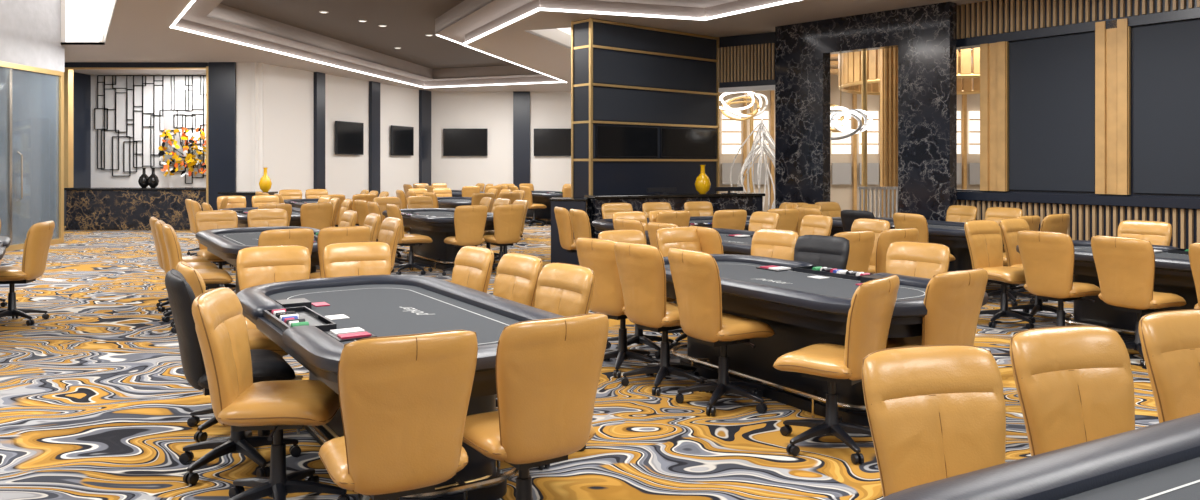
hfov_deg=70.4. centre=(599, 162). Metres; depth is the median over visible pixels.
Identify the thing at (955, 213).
chair
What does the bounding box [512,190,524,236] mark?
chair
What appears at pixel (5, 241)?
table
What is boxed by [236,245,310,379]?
chair
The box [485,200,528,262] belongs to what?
chair
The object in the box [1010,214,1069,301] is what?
chair
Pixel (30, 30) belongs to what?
wall
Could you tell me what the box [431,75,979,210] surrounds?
wall
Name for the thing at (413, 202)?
chair
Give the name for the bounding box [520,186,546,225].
chair
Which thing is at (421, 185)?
chair
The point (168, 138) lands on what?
wall sculpture
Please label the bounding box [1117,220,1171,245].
chair
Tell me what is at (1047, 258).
chair
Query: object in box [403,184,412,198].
chair
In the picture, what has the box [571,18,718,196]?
column
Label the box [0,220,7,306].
chair
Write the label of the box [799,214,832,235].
chair
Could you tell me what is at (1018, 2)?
cladding
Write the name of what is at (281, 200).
chair
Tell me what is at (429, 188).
chair
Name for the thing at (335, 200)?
chair
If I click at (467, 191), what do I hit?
chair
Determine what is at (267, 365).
chair
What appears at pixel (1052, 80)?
wall panel
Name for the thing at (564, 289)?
chair
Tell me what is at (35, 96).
glass door
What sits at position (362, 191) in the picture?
chair
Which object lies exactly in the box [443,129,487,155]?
television
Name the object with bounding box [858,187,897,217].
railing
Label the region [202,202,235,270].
chair
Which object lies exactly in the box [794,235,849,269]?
chair
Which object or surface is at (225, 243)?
table
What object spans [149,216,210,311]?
chair
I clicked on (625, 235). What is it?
chair
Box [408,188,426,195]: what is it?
chair
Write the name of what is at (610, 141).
television
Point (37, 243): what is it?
chair
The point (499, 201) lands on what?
chair
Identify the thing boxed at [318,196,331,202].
chair
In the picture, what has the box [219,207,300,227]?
table
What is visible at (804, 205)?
chair
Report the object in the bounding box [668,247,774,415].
chair
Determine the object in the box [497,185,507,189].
chair
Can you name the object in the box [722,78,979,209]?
window
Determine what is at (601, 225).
table
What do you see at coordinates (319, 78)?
pilaster
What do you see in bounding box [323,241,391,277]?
chair
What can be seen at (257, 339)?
chair
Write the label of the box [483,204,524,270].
chair
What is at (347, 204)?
chair
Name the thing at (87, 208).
counter
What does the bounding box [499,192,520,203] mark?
chair
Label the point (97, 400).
floor
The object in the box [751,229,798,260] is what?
chair
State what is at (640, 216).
chair
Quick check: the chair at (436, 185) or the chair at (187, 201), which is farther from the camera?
the chair at (436, 185)
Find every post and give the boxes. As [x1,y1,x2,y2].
[749,91,753,192]
[862,51,866,210]
[880,47,897,217]
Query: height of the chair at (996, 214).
1.012 m
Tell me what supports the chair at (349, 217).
on the floor
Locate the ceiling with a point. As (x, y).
(139, 30)
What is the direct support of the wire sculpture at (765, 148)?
on the floor
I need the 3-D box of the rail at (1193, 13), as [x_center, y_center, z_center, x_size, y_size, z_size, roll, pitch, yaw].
[9.112,-0.650,7.115,0.100,2.380,14.000,0,0,-34]
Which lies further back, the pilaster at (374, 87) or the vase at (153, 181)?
the pilaster at (374, 87)
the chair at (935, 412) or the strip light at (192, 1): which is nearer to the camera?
the chair at (935, 412)
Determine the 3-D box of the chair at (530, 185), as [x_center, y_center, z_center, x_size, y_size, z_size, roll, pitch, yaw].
[-1.971,1.093,24.196,0.667,1.012,0.607,0,0,40]
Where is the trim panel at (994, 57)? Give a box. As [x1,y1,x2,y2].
[980,41,1008,190]
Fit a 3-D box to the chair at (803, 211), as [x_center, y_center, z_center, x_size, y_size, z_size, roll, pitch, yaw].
[2.994,1.093,11.411,0.667,1.012,0.607,0,0,-40]
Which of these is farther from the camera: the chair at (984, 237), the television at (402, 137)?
the television at (402, 137)
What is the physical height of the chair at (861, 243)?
1.012 m
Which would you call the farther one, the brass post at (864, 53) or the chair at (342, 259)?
the brass post at (864, 53)
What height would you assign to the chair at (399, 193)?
1.012 m
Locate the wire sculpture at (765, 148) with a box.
[730,119,774,210]
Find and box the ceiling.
[61,0,987,91]
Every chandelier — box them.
[719,48,971,120]
[830,53,871,139]
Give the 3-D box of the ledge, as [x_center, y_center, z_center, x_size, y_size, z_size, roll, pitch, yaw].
[-2.515,-2.559,15.605,9.843,0.062,22.675,0,0,-22]
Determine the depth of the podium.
12.95 m
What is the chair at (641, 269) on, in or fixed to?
on the floor
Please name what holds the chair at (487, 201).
on the floor
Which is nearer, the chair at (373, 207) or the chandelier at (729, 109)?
the chair at (373, 207)
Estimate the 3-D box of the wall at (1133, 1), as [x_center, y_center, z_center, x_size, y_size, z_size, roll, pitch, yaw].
[9.236,-0.400,7.200,0.200,4.000,14.000,0,0,-34]
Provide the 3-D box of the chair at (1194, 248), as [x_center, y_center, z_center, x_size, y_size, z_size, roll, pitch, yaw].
[4.785,1.093,6.344,0.607,1.012,0.667,0,0,41]
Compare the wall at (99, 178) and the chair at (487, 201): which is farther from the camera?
the wall at (99, 178)
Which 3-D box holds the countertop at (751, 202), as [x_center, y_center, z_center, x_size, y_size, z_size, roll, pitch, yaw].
[1.268,1.055,13.972,3.076,1.090,0.470,0,0,-21]
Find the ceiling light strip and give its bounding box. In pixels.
[175,0,782,86]
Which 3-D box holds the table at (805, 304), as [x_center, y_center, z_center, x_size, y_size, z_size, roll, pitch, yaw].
[1.320,1.191,6.050,1.330,0.818,2.730,0,0,-33]
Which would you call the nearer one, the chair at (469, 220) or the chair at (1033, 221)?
the chair at (1033, 221)
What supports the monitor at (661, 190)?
on the countertop at (751, 202)
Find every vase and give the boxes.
[138,168,148,187]
[147,168,158,187]
[259,167,271,191]
[695,165,710,193]
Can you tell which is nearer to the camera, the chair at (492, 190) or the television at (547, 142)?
the chair at (492, 190)
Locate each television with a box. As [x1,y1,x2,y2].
[335,121,363,154]
[391,125,413,155]
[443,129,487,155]
[534,129,570,155]
[595,125,716,157]
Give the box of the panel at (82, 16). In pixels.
[66,0,112,41]
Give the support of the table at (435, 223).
on the floor
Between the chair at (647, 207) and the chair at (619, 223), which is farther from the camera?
the chair at (647, 207)
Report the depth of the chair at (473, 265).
5.86 m
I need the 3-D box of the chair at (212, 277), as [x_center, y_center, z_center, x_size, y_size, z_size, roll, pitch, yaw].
[-3.868,1.093,8.227,0.667,1.012,0.607,0,0,-39]
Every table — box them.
[0,236,10,259]
[195,226,319,293]
[218,191,277,207]
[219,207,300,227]
[236,275,564,499]
[284,199,337,226]
[382,208,493,270]
[437,197,495,208]
[451,190,483,196]
[525,191,562,224]
[592,216,750,231]
[645,228,754,303]
[663,254,987,425]
[830,217,1003,282]
[880,413,1199,499]
[1016,240,1197,340]
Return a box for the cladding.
[957,0,1199,248]
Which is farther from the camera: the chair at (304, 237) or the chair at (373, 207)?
the chair at (373, 207)
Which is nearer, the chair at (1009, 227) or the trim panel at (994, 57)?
the chair at (1009, 227)
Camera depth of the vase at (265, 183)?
18.77 m
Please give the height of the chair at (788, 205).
1.012 m
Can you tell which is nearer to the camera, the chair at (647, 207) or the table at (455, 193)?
the chair at (647, 207)
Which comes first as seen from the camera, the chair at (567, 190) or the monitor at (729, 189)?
the monitor at (729, 189)
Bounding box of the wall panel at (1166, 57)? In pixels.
[1133,20,1199,194]
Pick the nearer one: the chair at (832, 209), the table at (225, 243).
the table at (225, 243)
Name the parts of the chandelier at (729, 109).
hall ceiling lights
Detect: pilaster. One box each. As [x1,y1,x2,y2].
[314,72,324,188]
[369,81,379,196]
[419,90,430,185]
[513,91,529,189]
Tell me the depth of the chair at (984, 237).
8.54 m
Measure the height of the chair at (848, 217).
1.012 m
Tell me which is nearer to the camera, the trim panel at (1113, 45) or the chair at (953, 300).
the chair at (953, 300)
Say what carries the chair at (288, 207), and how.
on the floor
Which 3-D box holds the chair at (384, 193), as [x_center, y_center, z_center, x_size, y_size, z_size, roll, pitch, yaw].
[-4.677,1.093,17.398,0.667,1.012,0.607,0,0,-41]
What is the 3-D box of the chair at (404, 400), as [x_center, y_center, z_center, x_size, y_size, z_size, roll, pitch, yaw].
[-0.754,1.093,3.196,0.607,1.012,0.667,0,0,-37]
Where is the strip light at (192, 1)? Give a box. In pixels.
[170,0,799,87]
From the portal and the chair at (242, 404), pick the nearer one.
the chair at (242, 404)
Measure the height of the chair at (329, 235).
1.012 m
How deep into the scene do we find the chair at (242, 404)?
3.82 m
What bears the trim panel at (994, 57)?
attached to the wall at (1133, 1)
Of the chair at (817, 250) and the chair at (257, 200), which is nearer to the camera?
the chair at (817, 250)
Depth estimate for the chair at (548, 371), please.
3.24 m
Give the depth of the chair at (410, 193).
17.66 m
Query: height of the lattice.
2.987 m
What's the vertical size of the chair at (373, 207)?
1.012 m
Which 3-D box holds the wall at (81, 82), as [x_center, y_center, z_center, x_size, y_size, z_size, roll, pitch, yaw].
[-13.660,-0.375,21.150,0.120,3.950,3.100,0,0,0]
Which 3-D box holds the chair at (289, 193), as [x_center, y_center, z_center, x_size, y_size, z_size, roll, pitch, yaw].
[-6.760,1.093,18.588,0.607,1.012,0.667,0,0,-37]
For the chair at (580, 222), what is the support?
on the floor
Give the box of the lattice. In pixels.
[94,75,205,183]
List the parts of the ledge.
led accent strip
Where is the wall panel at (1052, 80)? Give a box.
[1009,33,1094,191]
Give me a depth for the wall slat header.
15.54 m
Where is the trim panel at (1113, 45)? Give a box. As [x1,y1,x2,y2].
[1095,18,1130,194]
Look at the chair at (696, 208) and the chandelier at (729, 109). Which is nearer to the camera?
the chair at (696, 208)
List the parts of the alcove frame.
frame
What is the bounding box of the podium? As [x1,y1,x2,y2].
[549,197,586,264]
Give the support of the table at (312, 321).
on the floor
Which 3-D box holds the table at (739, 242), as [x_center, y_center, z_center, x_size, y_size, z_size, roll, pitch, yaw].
[1.523,1.191,9.004,1.330,0.818,2.730,0,0,-33]
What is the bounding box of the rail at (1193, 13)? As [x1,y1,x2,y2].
[957,7,1199,208]
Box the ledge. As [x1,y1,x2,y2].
[181,0,736,81]
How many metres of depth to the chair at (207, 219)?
10.46 m
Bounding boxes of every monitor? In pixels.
[647,187,676,194]
[715,187,742,193]
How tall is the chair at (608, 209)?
1.012 m
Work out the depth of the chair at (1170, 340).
3.25 m
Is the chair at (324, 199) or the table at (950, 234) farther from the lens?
the chair at (324, 199)
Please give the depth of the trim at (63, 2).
16.90 m
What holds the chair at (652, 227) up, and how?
on the floor
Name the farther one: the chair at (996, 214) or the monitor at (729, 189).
the monitor at (729, 189)
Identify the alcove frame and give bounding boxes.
[64,62,207,187]
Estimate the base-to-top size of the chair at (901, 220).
1.012 m
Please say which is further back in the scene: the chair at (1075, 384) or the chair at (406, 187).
the chair at (406, 187)
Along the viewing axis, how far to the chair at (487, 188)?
22.04 m
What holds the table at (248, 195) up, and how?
on the floor
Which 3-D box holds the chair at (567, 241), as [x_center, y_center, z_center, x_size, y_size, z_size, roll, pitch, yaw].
[-0.269,1.093,11.468,0.667,1.012,0.607,0,0,-32]
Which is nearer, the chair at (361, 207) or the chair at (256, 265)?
the chair at (256, 265)
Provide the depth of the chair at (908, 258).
6.25 m
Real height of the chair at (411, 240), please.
1.012 m
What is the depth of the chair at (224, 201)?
14.79 m
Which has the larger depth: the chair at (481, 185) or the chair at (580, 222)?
the chair at (481, 185)
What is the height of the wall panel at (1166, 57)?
2.080 m
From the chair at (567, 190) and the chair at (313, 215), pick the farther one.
the chair at (567, 190)
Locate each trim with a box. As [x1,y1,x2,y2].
[61,0,116,44]
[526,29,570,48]
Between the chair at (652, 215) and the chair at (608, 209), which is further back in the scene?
the chair at (608, 209)
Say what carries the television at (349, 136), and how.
attached to the wall at (288, 92)
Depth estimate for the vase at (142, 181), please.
20.53 m
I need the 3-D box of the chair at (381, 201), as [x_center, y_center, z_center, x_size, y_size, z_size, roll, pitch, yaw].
[-3.583,1.093,14.598,0.667,1.012,0.607,0,0,43]
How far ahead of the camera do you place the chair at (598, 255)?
6.39 m
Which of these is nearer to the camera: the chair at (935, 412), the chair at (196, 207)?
the chair at (935, 412)
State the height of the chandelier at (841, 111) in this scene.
2.385 m
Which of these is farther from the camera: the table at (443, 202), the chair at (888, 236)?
the table at (443, 202)
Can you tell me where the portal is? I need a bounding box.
[775,2,956,220]
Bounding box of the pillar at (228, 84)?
[206,62,250,209]
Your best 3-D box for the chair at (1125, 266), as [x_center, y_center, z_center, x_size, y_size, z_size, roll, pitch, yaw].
[4.395,1.093,6.903,0.667,1.012,0.607,0,0,-39]
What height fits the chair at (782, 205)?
1.012 m
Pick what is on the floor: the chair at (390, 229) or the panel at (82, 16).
the chair at (390, 229)
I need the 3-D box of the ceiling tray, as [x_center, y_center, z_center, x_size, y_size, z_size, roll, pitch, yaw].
[-2.585,-2.875,15.586,8.544,0.050,20.898,0,0,-22]
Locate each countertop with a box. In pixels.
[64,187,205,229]
[585,192,764,238]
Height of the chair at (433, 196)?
1.012 m
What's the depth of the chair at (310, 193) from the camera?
19.09 m
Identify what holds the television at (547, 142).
attached to the wall at (492, 111)
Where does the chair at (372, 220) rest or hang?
on the floor
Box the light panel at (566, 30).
[557,28,570,34]
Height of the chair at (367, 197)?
1.012 m
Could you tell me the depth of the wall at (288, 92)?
22.44 m
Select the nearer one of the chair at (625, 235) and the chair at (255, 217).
the chair at (625, 235)
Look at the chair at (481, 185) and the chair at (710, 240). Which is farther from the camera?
the chair at (481, 185)
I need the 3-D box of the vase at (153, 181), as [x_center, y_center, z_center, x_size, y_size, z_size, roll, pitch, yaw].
[-10.800,0.360,20.550,0.256,0.480,0.256,0,0,0]
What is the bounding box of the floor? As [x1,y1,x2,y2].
[0,222,1158,499]
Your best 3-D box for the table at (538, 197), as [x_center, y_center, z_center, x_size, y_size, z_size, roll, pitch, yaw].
[-1.400,1.191,22.800,1.330,0.818,2.730,0,0,-33]
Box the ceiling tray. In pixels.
[220,0,515,68]
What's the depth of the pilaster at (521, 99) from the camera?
27.90 m
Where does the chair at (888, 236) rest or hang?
on the floor
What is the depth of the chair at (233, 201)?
15.23 m
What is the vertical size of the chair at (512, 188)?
1.012 m
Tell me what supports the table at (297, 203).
on the floor
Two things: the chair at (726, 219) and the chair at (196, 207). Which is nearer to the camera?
the chair at (726, 219)
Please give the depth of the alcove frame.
19.85 m
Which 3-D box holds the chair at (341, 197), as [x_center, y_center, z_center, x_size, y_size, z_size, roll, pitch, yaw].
[-5.114,1.093,16.089,0.607,1.012,0.667,0,0,-43]
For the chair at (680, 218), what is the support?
on the floor
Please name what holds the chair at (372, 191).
on the floor
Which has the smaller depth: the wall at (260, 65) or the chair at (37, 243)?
the chair at (37, 243)
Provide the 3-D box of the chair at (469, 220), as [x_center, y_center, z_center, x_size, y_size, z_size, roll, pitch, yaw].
[-1.903,1.093,12.106,0.607,1.012,0.667,0,0,-40]
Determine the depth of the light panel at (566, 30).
17.00 m
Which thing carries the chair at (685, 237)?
on the floor
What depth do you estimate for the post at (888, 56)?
17.60 m
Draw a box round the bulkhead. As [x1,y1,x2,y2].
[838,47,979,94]
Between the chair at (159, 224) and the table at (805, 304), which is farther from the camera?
the chair at (159, 224)
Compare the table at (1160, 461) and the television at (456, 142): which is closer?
the table at (1160, 461)
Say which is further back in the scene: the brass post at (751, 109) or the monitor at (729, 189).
the brass post at (751, 109)
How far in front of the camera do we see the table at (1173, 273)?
7.53 m
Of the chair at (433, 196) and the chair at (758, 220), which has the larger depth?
the chair at (433, 196)
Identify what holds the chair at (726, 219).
on the floor
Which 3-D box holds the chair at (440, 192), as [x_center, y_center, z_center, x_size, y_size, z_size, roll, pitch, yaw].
[-3.576,1.093,19.825,0.667,1.012,0.607,0,0,41]
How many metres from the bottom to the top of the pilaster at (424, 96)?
3.950 m
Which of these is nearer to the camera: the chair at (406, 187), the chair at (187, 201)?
the chair at (187, 201)
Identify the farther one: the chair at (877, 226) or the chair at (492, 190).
the chair at (492, 190)
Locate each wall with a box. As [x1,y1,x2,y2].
[0,0,64,71]
[64,72,90,225]
[91,75,205,186]
[251,62,418,207]
[258,63,263,190]
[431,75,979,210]
[957,0,1199,281]
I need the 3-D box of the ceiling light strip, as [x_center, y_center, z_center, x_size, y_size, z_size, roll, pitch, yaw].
[-2.518,-2.460,15.605,9.796,0.220,22.610,0,0,-22]
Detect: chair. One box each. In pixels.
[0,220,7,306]
[0,221,54,325]
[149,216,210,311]
[154,220,218,321]
[162,224,232,332]
[165,269,300,484]
[176,261,288,441]
[185,199,196,255]
[187,196,227,254]
[191,200,224,264]
[192,287,349,499]
[195,210,237,290]
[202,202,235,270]
[217,196,245,227]
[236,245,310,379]
[247,209,287,226]
[252,195,278,206]
[258,204,291,225]
[258,228,313,255]
[274,194,284,203]
[279,189,301,199]
[300,203,332,229]
[305,189,327,198]
[310,226,370,278]
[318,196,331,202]
[318,330,477,499]
[320,194,345,226]
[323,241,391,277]
[329,197,339,226]
[338,199,352,226]
[339,210,356,226]
[352,194,376,225]
[354,200,395,257]
[360,190,368,193]
[364,213,380,240]
[367,201,408,267]
[369,190,377,196]
[373,196,409,257]
[378,217,401,270]
[379,191,388,196]
[386,204,432,274]
[396,190,409,232]
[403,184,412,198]
[407,191,416,196]
[407,196,432,208]
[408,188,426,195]
[413,183,428,187]
[423,192,438,207]
[425,185,433,192]
[432,183,446,187]
[433,188,451,196]
[442,205,487,275]
[451,246,493,292]
[462,186,479,196]
[463,313,608,499]
[471,193,494,243]
[476,183,484,191]
[480,197,492,211]
[483,198,510,256]
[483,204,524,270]
[484,186,500,198]
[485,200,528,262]
[487,188,497,198]
[493,253,542,406]
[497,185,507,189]
[499,189,510,194]
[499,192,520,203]
[508,185,528,220]
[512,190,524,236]
[519,183,533,190]
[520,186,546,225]
[534,263,594,468]
[554,206,579,264]
[563,187,570,196]
[569,209,591,244]
[576,237,658,377]
[598,229,676,357]
[602,203,632,218]
[612,211,646,230]
[614,218,646,243]
[614,241,703,395]
[642,202,671,217]
[647,222,678,247]
[648,210,674,221]
[656,210,689,226]
[656,226,700,345]
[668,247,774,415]
[684,201,712,215]
[689,225,723,253]
[712,209,746,229]
[748,211,779,230]
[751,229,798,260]
[767,208,798,230]
[773,274,899,463]
[779,202,798,207]
[785,203,807,232]
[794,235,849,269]
[796,207,821,231]
[798,204,821,234]
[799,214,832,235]
[815,202,840,216]
[834,231,874,272]
[841,210,874,231]
[851,218,889,272]
[862,344,1005,497]
[875,228,918,272]
[886,241,949,278]
[886,268,987,348]
[893,213,954,261]
[946,205,976,221]
[964,220,1034,328]
[985,207,1022,287]
[985,215,1039,305]
[999,218,1073,319]
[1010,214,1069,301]
[1010,325,1134,455]
[1017,230,1100,325]
[1091,235,1186,366]
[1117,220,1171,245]
[1138,309,1199,422]
[1188,242,1199,308]
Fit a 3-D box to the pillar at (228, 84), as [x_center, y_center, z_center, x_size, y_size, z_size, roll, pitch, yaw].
[-8.600,-0.375,19.945,1.140,3.950,0.310,0,0,0]
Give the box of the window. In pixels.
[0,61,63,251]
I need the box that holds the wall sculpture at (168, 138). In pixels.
[158,127,205,176]
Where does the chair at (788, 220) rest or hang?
on the floor
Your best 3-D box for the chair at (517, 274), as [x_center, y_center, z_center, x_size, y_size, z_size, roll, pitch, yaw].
[-0.725,1.093,5.316,0.607,1.012,0.667,0,0,43]
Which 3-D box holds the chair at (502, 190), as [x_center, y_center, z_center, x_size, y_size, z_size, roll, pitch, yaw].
[-2.331,1.093,18.860,0.667,1.012,0.607,0,0,-44]
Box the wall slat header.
[717,32,774,92]
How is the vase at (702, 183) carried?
on the countertop at (751, 202)
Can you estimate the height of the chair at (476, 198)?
1.012 m
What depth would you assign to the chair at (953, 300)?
4.80 m
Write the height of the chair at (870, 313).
0.982 m
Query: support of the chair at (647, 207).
on the floor

